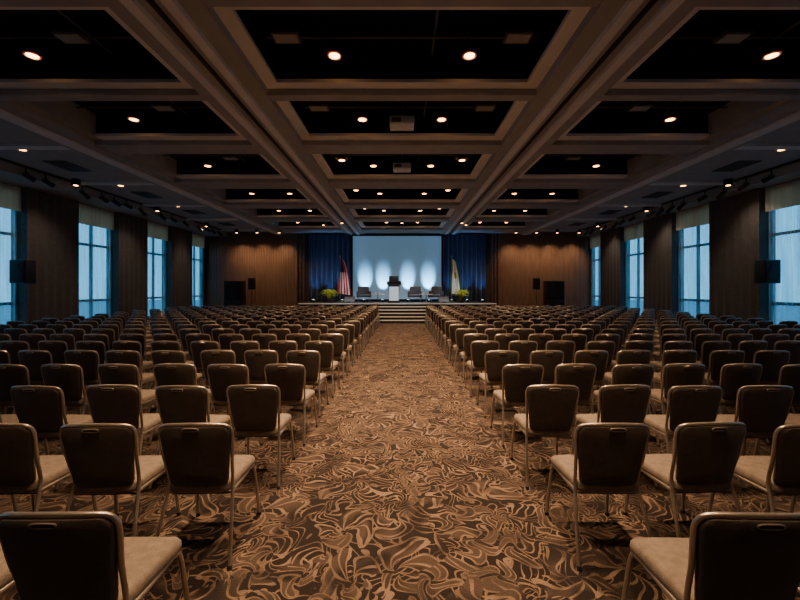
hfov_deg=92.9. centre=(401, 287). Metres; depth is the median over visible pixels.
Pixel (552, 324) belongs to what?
banquet chair
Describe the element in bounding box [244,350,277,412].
banquet chair
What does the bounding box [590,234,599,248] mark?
window valance
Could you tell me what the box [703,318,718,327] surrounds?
banquet chair
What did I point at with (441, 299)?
stage monitor
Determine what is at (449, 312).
banquet chair
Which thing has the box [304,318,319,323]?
banquet chair
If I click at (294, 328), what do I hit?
banquet chair
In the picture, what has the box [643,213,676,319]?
curtain
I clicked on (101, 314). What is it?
banquet chair
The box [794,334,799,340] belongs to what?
banquet chair
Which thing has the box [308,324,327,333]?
banquet chair
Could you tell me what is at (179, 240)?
curtain
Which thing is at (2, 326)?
banquet chair
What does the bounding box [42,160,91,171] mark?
ceiling vent
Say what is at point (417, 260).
projection screen
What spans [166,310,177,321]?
banquet chair
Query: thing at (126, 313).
banquet chair
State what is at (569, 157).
ceiling vent
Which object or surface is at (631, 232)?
window valance
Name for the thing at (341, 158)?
recessed light
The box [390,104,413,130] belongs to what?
ceiling projector
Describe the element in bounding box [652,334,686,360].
banquet chair
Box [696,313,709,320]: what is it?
banquet chair
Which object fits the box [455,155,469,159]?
ceiling vent
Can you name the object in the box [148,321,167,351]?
banquet chair
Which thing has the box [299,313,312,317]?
banquet chair
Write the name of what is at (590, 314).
banquet chair
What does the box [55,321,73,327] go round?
banquet chair
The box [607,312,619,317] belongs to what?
banquet chair
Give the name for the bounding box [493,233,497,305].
truss tower
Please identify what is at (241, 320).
banquet chair
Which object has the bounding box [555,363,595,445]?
banquet chair
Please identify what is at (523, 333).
banquet chair
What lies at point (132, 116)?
recessed light
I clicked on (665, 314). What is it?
banquet chair
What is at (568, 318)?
banquet chair
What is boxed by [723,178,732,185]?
light
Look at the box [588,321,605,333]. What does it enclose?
banquet chair
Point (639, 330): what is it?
banquet chair
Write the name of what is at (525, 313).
banquet chair
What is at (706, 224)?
blind
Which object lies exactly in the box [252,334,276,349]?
banquet chair
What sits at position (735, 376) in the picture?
banquet chair
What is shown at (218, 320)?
banquet chair
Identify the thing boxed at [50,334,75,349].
banquet chair
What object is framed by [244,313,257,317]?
banquet chair
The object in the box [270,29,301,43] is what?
ceiling vent
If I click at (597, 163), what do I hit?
recessed light
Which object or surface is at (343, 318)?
banquet chair
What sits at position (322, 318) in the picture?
banquet chair
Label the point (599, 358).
banquet chair
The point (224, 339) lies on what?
banquet chair
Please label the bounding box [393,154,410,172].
ceiling projector
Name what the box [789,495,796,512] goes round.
banquet chair
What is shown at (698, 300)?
window
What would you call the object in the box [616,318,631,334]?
banquet chair
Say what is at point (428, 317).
banquet chair
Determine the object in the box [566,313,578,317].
banquet chair
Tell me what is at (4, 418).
banquet chair
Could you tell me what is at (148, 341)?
banquet chair
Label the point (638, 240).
window
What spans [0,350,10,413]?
banquet chair
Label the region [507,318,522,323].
banquet chair
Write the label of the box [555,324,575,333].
banquet chair
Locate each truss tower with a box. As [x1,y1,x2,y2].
[298,233,302,305]
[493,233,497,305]
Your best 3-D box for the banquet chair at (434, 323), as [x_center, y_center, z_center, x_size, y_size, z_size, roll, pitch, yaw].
[1.373,1.321,14.032,0.522,0.927,0.622,0,0,-1]
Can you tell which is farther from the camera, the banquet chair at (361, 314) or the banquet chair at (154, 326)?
the banquet chair at (361, 314)
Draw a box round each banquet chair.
[0,324,11,333]
[0,334,10,340]
[0,341,29,364]
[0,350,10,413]
[0,364,67,414]
[0,414,49,454]
[0,423,97,511]
[0,511,189,599]
[0,543,14,594]
[4,328,27,340]
[6,321,25,327]
[10,385,92,492]
[10,494,18,511]
[12,350,52,413]
[18,324,37,333]
[19,334,45,349]
[31,321,49,327]
[33,328,55,339]
[38,340,67,363]
[41,318,58,323]
[41,364,87,414]
[46,324,66,333]
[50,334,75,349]
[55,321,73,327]
[59,423,180,536]
[63,328,84,344]
[64,318,79,323]
[64,350,100,384]
[70,315,84,320]
[73,324,92,333]
[76,341,106,363]
[80,321,98,328]
[83,334,109,351]
[85,318,101,324]
[85,384,161,455]
[91,315,105,322]
[91,328,114,350]
[95,313,108,317]
[98,324,119,340]
[98,364,155,404]
[102,321,121,338]
[105,350,154,388]
[106,318,122,329]
[110,315,125,328]
[112,341,152,371]
[113,313,126,320]
[115,312,128,320]
[119,333,150,372]
[122,328,150,370]
[125,321,151,338]
[125,324,152,360]
[128,318,150,334]
[130,315,150,330]
[132,313,149,326]
[133,310,150,321]
[147,350,202,412]
[147,363,214,445]
[147,385,234,491]
[148,315,171,344]
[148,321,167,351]
[148,328,186,371]
[149,324,179,360]
[149,333,191,382]
[149,341,193,388]
[151,313,170,325]
[151,318,173,333]
[155,423,260,570]
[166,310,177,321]
[168,313,182,326]
[170,315,184,330]
[172,318,188,333]
[174,321,191,338]
[177,324,197,344]
[179,328,200,361]
[183,310,194,316]
[185,312,197,318]
[185,333,210,372]
[188,313,201,322]
[190,341,219,387]
[191,315,206,324]
[194,318,210,328]
[198,321,216,333]
[200,350,235,386]
[202,324,221,340]
[206,313,218,320]
[207,364,248,446]
[211,315,225,321]
[211,328,234,345]
[215,310,227,313]
[216,318,231,325]
[218,334,243,349]
[222,321,238,327]
[224,313,237,317]
[226,384,295,489]
[230,315,244,320]
[230,324,249,333]
[230,341,259,364]
[231,310,243,313]
[237,318,252,323]
[238,312,249,315]
[239,328,261,340]
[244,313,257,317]
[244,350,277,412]
[246,321,264,328]
[251,315,265,320]
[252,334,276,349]
[254,312,266,315]
[256,324,275,333]
[260,318,275,323]
[260,363,317,445]
[262,313,275,317]
[268,328,290,340]
[268,340,297,363]
[270,321,288,327]
[271,312,283,314]
[271,315,285,320]
[281,313,295,317]
[282,318,298,323]
[282,324,301,333]
[284,350,328,417]
[285,333,310,349]
[290,315,305,320]
[294,321,311,328]
[298,328,320,371]
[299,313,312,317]
[303,341,340,397]
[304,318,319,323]
[307,312,319,315]
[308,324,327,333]
[311,315,325,320]
[317,321,334,328]
[318,313,330,318]
[319,334,347,382]
[324,312,336,315]
[325,318,341,324]
[325,328,353,371]
[329,310,341,313]
[331,315,345,322]
[334,324,357,362]
[336,313,349,320]
[342,312,354,317]
[342,321,362,355]
[348,318,365,349]
[351,315,368,344]
[354,313,369,338]
[358,312,372,334]
[361,310,374,333]
[364,309,375,324]
[366,308,377,328]
[368,307,378,319]
[369,306,379,324]
[426,307,436,326]
[427,308,437,328]
[428,309,440,330]
[430,310,442,333]
[432,312,445,336]
[434,313,449,340]
[437,315,452,344]
[439,318,456,349]
[442,321,462,355]
[446,324,469,362]
[447,310,459,315]
[452,328,478,371]
[454,313,467,320]
[458,315,473,321]
[458,334,487,382]
[463,318,479,324]
[464,341,500,397]
[468,312,479,315]
[469,321,486,328]
[473,313,486,317]
[475,324,494,333]
[476,350,520,417]
[479,315,493,320]
[480,310,491,313]
[484,328,506,371]
[486,312,498,315]
[486,318,501,324]
[490,364,547,446]
[492,313,505,317]
[493,321,510,327]
[494,333,519,349]
[498,315,513,320]
[500,341,537,387]
[502,324,522,333]
[503,312,514,315]
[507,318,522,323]
[510,313,523,317]
[510,384,578,489]
[513,328,534,340]
[515,321,533,327]
[518,315,533,320]
[520,312,532,314]
[528,334,553,350]
[529,313,541,317]
[529,318,544,323]
[530,324,549,333]
[530,350,563,384]
[537,312,549,315]
[539,315,553,320]
[541,321,558,328]
[543,328,566,340]
[545,310,556,313]
[545,422,651,570]
[546,340,574,363]
[548,313,561,317]
[549,318,565,323]
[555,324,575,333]
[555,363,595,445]
[558,315,573,320]
[561,334,586,359]
[565,321,582,327]
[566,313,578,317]
[571,318,587,323]
[571,328,593,363]
[571,384,658,489]
[573,312,584,317]
[574,350,608,414]
[578,310,589,313]
[580,315,594,321]
[581,324,600,340]
[585,313,598,317]
[586,341,614,388]
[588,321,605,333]
[591,364,660,446]
[594,318,609,328]
[595,334,619,360]
[597,350,654,414]
[599,315,614,323]
[601,328,623,366]
[603,313,616,320]
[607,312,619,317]
[607,324,627,344]
[608,340,655,388]
[612,321,630,338]
[615,333,656,382]
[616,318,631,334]
[619,315,634,330]
[621,313,634,319]
[621,328,657,371]
[621,511,799,599]
[623,324,657,360]
[623,422,745,537]
[626,312,637,324]
[628,321,655,351]
[630,318,654,344]
[632,315,656,344]
[633,313,654,326]
[644,385,730,491]
[650,341,692,369]
[650,363,705,444]
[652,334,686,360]
[653,324,680,360]
[653,328,684,351]
[653,350,697,414]
[654,310,669,321]
[654,312,671,324]
[654,318,675,333]
[654,321,678,338]
[655,313,672,326]
[655,315,674,330]
[676,313,690,320]
[678,315,693,325]
[681,318,697,328]
[683,321,701,329]
[685,324,706,340]
[689,328,711,350]
[694,334,720,359]
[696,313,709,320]
[696,341,730,384]
[700,315,715,323]
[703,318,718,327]
[703,350,744,385]
[707,333,752,372]
[707,424,799,512]
[708,321,726,333]
[712,340,767,385]
[713,324,733,335]
[715,385,793,490]
[719,315,734,320]
[719,363,770,444]
[721,328,743,340]
[725,318,741,323]
[732,321,750,327]
[738,324,758,333]
[747,318,763,323]
[748,328,771,340]
[753,350,794,413]
[753,414,799,455]
[755,321,772,327]
[762,334,788,349]
[768,324,786,333]
[774,340,799,364]
[777,328,799,339]
[778,364,799,405]
[779,321,797,327]
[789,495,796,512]
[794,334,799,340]
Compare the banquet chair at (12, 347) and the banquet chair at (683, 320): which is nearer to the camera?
the banquet chair at (12, 347)
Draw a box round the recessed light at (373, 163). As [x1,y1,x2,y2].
[369,156,376,167]
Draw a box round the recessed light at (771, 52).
[762,35,781,59]
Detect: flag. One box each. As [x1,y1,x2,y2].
[337,256,350,302]
[449,255,461,301]
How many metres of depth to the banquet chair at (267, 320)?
10.93 m
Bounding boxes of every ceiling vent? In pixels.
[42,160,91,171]
[50,29,90,43]
[130,192,162,197]
[150,103,176,110]
[182,210,205,214]
[222,155,238,159]
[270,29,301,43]
[308,103,328,110]
[334,155,348,159]
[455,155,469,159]
[475,103,495,110]
[502,29,533,43]
[565,155,581,159]
[568,222,586,225]
[598,210,621,214]
[627,103,653,110]
[641,192,673,197]
[712,160,761,171]
[713,29,753,43]
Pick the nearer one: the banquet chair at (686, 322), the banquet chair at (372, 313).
the banquet chair at (686, 322)
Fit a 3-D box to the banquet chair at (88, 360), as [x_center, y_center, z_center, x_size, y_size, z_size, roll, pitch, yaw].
[-4.484,1.321,5.537,0.522,0.927,0.622,0,0,0]
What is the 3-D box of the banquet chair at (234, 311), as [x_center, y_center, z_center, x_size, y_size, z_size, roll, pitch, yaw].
[-6.388,1.321,14.979,0.522,0.927,0.622,0,0,-3]
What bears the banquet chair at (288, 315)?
on the floor
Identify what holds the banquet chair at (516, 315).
on the floor
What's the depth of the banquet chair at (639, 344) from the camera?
6.22 m
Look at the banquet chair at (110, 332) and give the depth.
8.09 m
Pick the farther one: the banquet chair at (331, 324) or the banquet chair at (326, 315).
the banquet chair at (326, 315)
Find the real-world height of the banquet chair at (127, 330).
0.927 m
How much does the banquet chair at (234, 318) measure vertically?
0.927 m
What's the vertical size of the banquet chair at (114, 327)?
0.927 m
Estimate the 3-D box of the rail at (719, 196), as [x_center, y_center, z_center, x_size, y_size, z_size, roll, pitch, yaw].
[10.561,-3.180,12.400,0.261,0.520,20.800,0,0,0]
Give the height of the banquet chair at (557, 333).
0.927 m
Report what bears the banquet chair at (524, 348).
on the floor
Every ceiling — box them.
[0,10,799,160]
[0,101,799,235]
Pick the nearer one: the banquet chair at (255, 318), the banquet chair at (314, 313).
the banquet chair at (255, 318)
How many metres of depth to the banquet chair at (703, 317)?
11.85 m
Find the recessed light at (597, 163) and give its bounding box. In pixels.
[592,156,600,167]
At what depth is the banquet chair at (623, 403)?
3.40 m
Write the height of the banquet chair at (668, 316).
0.927 m
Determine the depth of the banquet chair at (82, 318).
11.86 m
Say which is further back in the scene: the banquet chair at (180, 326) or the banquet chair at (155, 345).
the banquet chair at (180, 326)
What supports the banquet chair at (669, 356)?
on the floor
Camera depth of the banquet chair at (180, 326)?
9.04 m
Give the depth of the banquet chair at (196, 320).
10.93 m
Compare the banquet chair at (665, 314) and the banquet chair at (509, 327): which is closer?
the banquet chair at (509, 327)
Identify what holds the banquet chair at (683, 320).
on the floor
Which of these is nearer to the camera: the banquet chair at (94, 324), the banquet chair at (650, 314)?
the banquet chair at (94, 324)
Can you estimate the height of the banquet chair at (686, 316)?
0.927 m
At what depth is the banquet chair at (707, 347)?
6.21 m
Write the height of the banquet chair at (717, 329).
0.927 m
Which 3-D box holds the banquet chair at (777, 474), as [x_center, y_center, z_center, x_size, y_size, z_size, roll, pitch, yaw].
[2.630,1.321,2.670,0.522,0.927,0.622,0,0,-1]
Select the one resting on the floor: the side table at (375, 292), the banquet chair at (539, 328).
the banquet chair at (539, 328)
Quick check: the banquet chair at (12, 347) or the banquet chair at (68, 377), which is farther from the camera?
the banquet chair at (12, 347)
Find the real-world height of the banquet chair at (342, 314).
0.927 m
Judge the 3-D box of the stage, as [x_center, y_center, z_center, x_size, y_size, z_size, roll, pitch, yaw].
[-0.250,1.304,21.995,10.760,0.952,2.690,0,0,0]
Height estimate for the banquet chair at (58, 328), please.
0.927 m
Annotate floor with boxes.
[0,323,799,599]
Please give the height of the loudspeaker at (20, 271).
0.720 m
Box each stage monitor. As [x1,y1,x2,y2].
[344,296,354,302]
[438,296,448,302]
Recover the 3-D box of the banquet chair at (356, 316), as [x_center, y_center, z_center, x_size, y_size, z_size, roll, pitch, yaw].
[-1.346,1.321,12.142,0.522,0.927,0.622,0,0,3]
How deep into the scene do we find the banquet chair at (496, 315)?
12.81 m
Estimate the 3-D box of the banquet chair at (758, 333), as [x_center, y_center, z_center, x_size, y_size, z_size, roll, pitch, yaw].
[7.691,1.321,8.377,0.522,0.927,0.622,0,0,2]
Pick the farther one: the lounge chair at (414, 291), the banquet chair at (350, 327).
the lounge chair at (414, 291)
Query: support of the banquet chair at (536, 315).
on the floor
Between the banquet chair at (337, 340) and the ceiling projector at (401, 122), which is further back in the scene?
the ceiling projector at (401, 122)
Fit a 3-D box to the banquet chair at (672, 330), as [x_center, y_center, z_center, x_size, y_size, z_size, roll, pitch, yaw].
[5.795,1.321,8.333,0.522,0.927,0.622,0,0,-1]
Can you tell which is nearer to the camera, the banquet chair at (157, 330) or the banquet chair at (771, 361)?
the banquet chair at (771, 361)
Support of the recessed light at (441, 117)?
in the ceiling at (49, 130)
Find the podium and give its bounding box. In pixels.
[387,276,400,302]
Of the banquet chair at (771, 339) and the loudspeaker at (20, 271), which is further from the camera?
the loudspeaker at (20, 271)
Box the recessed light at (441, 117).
[436,104,446,121]
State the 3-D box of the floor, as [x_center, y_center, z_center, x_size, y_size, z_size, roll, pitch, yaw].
[-0.250,1.840,10.200,24.100,0.120,27.000,0,0,0]
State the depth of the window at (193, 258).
22.17 m
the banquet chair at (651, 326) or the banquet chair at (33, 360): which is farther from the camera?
the banquet chair at (651, 326)
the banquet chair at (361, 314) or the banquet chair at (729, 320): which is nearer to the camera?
the banquet chair at (729, 320)
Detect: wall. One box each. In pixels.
[2,182,206,320]
[207,232,588,306]
[589,178,799,323]
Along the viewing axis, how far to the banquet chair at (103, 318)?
11.88 m
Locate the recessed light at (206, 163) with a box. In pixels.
[203,156,211,167]
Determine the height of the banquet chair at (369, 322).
0.927 m
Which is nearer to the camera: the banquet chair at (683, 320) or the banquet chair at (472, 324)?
the banquet chair at (472, 324)
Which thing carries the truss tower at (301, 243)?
on the floor
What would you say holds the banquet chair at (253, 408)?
on the floor
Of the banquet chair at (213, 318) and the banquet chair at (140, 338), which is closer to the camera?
the banquet chair at (140, 338)
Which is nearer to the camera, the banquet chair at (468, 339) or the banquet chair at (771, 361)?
the banquet chair at (771, 361)
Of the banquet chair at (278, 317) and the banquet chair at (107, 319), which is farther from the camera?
the banquet chair at (278, 317)
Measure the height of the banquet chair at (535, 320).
0.927 m
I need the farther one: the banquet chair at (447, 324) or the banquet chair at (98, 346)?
the banquet chair at (447, 324)
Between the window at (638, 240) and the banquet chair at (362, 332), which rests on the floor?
the banquet chair at (362, 332)
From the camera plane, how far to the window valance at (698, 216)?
14.98 m
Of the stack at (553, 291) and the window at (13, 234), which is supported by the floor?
the stack at (553, 291)
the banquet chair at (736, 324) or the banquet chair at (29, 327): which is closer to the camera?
the banquet chair at (29, 327)
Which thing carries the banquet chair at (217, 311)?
on the floor
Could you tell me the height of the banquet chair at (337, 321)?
0.927 m
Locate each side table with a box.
[371,292,384,302]
[419,292,432,302]
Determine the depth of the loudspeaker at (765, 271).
11.46 m
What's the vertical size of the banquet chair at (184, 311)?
0.927 m
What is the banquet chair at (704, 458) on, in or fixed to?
on the floor
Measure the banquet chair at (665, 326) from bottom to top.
0.927 m
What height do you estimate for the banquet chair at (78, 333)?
0.927 m
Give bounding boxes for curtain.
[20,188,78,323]
[113,212,147,319]
[168,226,191,309]
[309,234,349,301]
[444,234,485,301]
[600,227,623,307]
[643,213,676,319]
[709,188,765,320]
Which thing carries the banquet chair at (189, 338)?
on the floor
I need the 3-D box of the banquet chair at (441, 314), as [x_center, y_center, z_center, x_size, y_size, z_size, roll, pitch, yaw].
[1.371,1.321,13.056,0.522,0.927,0.622,0,0,0]
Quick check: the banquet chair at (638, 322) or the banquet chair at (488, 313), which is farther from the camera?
the banquet chair at (488, 313)
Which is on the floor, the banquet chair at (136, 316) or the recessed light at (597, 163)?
the banquet chair at (136, 316)
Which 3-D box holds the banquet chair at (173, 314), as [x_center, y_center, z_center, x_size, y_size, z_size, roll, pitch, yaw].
[-7.650,1.321,13.065,0.522,0.927,0.622,0,0,1]
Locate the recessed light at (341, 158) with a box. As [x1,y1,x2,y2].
[338,154,345,161]
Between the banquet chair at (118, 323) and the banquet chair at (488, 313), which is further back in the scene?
the banquet chair at (488, 313)
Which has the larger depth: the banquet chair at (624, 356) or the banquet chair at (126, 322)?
the banquet chair at (126, 322)
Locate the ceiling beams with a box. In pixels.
[0,0,799,232]
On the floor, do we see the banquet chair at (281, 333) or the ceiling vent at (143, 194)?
the banquet chair at (281, 333)
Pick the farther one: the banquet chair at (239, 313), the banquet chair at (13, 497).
the banquet chair at (239, 313)
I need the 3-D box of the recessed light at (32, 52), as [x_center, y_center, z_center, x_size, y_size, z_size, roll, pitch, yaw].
[-5.750,-3.764,5.910,0.228,0.331,0.228,0,0,0]
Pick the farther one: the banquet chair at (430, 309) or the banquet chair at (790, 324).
the banquet chair at (430, 309)
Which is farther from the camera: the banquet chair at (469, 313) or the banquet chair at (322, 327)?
the banquet chair at (469, 313)
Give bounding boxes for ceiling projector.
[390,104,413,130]
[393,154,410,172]
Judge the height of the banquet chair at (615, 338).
0.927 m
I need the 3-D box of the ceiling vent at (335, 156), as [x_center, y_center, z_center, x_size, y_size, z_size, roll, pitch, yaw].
[-1.750,-3.790,11.080,0.400,0.060,0.260,0,0,0]
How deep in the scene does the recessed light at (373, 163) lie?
11.18 m
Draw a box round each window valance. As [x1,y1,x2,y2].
[0,182,20,211]
[79,203,113,229]
[148,221,167,240]
[192,233,204,247]
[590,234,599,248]
[624,222,642,240]
[676,204,708,229]
[765,179,799,211]
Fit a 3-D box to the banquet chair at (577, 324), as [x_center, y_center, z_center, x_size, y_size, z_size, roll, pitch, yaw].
[4.526,1.321,10.239,0.522,0.927,0.622,0,0,-2]
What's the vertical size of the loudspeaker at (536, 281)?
2.361 m
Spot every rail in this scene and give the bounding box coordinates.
[0,157,225,235]
[582,159,799,235]
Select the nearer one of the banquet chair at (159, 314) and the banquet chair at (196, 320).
the banquet chair at (196, 320)
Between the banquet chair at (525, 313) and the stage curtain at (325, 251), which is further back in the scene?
the stage curtain at (325, 251)
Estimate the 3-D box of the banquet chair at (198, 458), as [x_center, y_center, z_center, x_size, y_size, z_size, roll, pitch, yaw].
[-1.346,1.321,2.686,0.522,0.927,0.621,0,0,-2]
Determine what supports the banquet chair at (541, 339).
on the floor
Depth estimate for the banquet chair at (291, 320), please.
10.92 m
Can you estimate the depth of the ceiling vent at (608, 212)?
17.16 m
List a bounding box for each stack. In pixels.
[224,281,245,306]
[543,281,564,306]
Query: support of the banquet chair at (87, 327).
on the floor
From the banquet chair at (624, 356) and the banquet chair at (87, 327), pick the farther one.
the banquet chair at (87, 327)
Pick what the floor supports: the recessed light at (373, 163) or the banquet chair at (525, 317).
the banquet chair at (525, 317)
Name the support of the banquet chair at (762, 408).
on the floor
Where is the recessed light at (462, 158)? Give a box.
[458,154,465,161]
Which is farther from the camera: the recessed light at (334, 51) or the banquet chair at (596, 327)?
the banquet chair at (596, 327)
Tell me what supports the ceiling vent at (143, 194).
in the ceiling at (49, 130)
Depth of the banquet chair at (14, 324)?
9.95 m
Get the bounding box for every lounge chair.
[356,286,370,302]
[408,286,421,302]
[428,286,443,301]
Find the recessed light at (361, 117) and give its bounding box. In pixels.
[357,104,367,121]
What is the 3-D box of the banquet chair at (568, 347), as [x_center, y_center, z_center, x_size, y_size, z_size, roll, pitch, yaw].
[2.620,1.321,6.487,0.522,0.927,0.621,0,0,2]
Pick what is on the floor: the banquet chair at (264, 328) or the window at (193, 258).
the banquet chair at (264, 328)
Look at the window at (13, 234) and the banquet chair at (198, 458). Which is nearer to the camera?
the banquet chair at (198, 458)
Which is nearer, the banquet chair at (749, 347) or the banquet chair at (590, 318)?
the banquet chair at (749, 347)
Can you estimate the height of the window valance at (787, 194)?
0.750 m
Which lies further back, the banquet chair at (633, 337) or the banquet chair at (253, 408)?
the banquet chair at (633, 337)
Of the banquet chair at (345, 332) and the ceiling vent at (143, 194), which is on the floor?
the banquet chair at (345, 332)
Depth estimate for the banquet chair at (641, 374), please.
4.29 m
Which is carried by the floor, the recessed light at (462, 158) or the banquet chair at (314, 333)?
the banquet chair at (314, 333)
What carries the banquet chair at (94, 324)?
on the floor
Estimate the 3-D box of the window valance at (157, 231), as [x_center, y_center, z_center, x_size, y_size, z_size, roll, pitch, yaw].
[-11.970,-2.775,18.525,0.040,0.750,1.840,0,0,0]
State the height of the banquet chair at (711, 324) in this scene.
0.927 m
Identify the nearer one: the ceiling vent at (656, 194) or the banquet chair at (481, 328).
the banquet chair at (481, 328)
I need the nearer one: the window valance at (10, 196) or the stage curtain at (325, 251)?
the window valance at (10, 196)
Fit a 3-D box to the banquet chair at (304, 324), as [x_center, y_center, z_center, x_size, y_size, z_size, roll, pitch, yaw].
[-2.612,1.321,10.228,0.522,0.927,0.621,0,0,0]
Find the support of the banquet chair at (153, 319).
on the floor
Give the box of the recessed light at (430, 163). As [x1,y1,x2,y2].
[427,156,434,167]
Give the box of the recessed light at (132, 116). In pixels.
[127,104,139,121]
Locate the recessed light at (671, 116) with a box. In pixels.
[664,104,676,121]
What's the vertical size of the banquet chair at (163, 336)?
0.927 m
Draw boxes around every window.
[0,210,16,320]
[79,225,110,317]
[148,238,165,318]
[192,246,201,307]
[592,247,599,306]
[626,238,642,316]
[679,226,708,314]
[769,210,799,323]
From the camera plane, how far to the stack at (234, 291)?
22.04 m
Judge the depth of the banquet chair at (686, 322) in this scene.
9.97 m
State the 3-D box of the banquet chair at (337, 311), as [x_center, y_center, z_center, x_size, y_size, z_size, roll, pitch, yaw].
[-2.591,1.321,14.988,0.522,0.927,0.622,0,0,-2]
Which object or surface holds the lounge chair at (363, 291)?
on the stage
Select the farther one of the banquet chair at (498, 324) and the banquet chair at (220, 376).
the banquet chair at (498, 324)
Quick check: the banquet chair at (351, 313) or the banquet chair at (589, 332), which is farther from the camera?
the banquet chair at (351, 313)
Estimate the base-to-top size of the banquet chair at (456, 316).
0.927 m
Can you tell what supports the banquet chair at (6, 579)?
on the floor
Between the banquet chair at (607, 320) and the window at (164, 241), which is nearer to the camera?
the banquet chair at (607, 320)
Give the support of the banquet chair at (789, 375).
on the floor
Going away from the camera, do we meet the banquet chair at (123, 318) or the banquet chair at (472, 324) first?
the banquet chair at (472, 324)
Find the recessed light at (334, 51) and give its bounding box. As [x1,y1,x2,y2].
[327,35,341,59]
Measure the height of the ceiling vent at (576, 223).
0.040 m
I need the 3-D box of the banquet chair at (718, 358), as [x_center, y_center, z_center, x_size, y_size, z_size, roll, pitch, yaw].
[4.544,1.321,5.524,0.522,0.927,0.622,0,0,1]
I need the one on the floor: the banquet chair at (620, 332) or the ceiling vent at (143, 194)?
the banquet chair at (620, 332)
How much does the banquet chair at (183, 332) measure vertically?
0.927 m
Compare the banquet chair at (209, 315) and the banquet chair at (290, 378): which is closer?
the banquet chair at (290, 378)
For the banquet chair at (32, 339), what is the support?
on the floor
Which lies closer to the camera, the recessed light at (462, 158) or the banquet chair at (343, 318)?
the recessed light at (462, 158)
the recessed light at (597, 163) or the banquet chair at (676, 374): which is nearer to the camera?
the banquet chair at (676, 374)
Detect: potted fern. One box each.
[320,289,336,302]
[454,289,469,302]
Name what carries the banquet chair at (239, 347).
on the floor
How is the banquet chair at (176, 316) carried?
on the floor
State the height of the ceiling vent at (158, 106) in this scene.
0.060 m
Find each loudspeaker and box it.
[9,260,35,282]
[248,278,255,306]
[533,278,539,305]
[754,260,780,282]
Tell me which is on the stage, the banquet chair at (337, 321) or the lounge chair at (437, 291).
the lounge chair at (437, 291)
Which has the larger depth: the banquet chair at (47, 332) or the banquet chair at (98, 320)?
the banquet chair at (98, 320)
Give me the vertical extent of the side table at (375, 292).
0.610 m
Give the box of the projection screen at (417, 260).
[352,235,442,298]
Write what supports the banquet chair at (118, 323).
on the floor
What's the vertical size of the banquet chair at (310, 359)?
0.927 m
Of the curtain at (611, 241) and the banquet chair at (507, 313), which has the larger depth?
the curtain at (611, 241)
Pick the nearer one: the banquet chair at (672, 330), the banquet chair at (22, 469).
the banquet chair at (22, 469)
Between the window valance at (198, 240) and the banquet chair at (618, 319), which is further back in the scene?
the window valance at (198, 240)
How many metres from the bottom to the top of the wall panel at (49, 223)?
4.910 m
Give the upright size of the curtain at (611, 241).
4.910 m
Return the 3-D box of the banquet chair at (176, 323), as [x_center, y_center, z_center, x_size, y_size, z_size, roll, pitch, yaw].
[-5.773,1.321,10.245,0.522,0.927,0.622,0,0,3]
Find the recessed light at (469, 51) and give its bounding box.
[462,35,476,59]
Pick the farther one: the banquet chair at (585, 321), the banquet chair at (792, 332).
the banquet chair at (585, 321)
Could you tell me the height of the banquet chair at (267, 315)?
0.927 m
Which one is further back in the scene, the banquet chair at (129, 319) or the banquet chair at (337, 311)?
the banquet chair at (337, 311)
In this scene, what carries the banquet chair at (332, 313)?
on the floor
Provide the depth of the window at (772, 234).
11.92 m
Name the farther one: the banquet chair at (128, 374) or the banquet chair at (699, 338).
the banquet chair at (699, 338)
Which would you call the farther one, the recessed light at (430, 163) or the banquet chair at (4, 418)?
the recessed light at (430, 163)
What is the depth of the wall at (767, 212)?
15.90 m
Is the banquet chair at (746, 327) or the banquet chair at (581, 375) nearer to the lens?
the banquet chair at (581, 375)
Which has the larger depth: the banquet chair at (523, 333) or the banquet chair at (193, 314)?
the banquet chair at (193, 314)
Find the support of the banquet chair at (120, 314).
on the floor
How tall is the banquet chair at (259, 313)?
0.927 m
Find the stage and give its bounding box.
[298,302,495,307]
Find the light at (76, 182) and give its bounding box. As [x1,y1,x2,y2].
[71,178,80,185]
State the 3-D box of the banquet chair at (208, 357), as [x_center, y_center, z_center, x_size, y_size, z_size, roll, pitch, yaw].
[-2.592,1.321,5.545,0.522,0.927,0.622,0,0,-3]
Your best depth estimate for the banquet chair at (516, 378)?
4.31 m
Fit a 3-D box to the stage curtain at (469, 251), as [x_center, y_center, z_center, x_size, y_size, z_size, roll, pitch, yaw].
[3.775,-1.200,22.850,2.550,4.040,0.180,0,0,0]
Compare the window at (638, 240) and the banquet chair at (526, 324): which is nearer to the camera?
the banquet chair at (526, 324)
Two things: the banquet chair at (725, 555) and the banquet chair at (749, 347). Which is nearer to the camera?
the banquet chair at (725, 555)
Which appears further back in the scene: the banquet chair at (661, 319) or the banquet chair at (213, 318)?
the banquet chair at (213, 318)
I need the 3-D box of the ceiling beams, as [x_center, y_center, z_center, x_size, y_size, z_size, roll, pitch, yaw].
[0.000,-3.635,10.200,14.400,0.610,26.400,0,0,0]
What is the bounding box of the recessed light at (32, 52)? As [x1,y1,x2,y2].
[22,35,41,59]
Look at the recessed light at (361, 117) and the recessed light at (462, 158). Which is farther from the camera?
the recessed light at (462, 158)
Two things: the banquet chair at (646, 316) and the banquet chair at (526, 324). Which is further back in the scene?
the banquet chair at (646, 316)
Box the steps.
[376,306,429,322]
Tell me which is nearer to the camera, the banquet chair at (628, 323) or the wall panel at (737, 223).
the banquet chair at (628, 323)
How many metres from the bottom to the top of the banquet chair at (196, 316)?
0.927 m
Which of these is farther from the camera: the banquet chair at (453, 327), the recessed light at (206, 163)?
the recessed light at (206, 163)

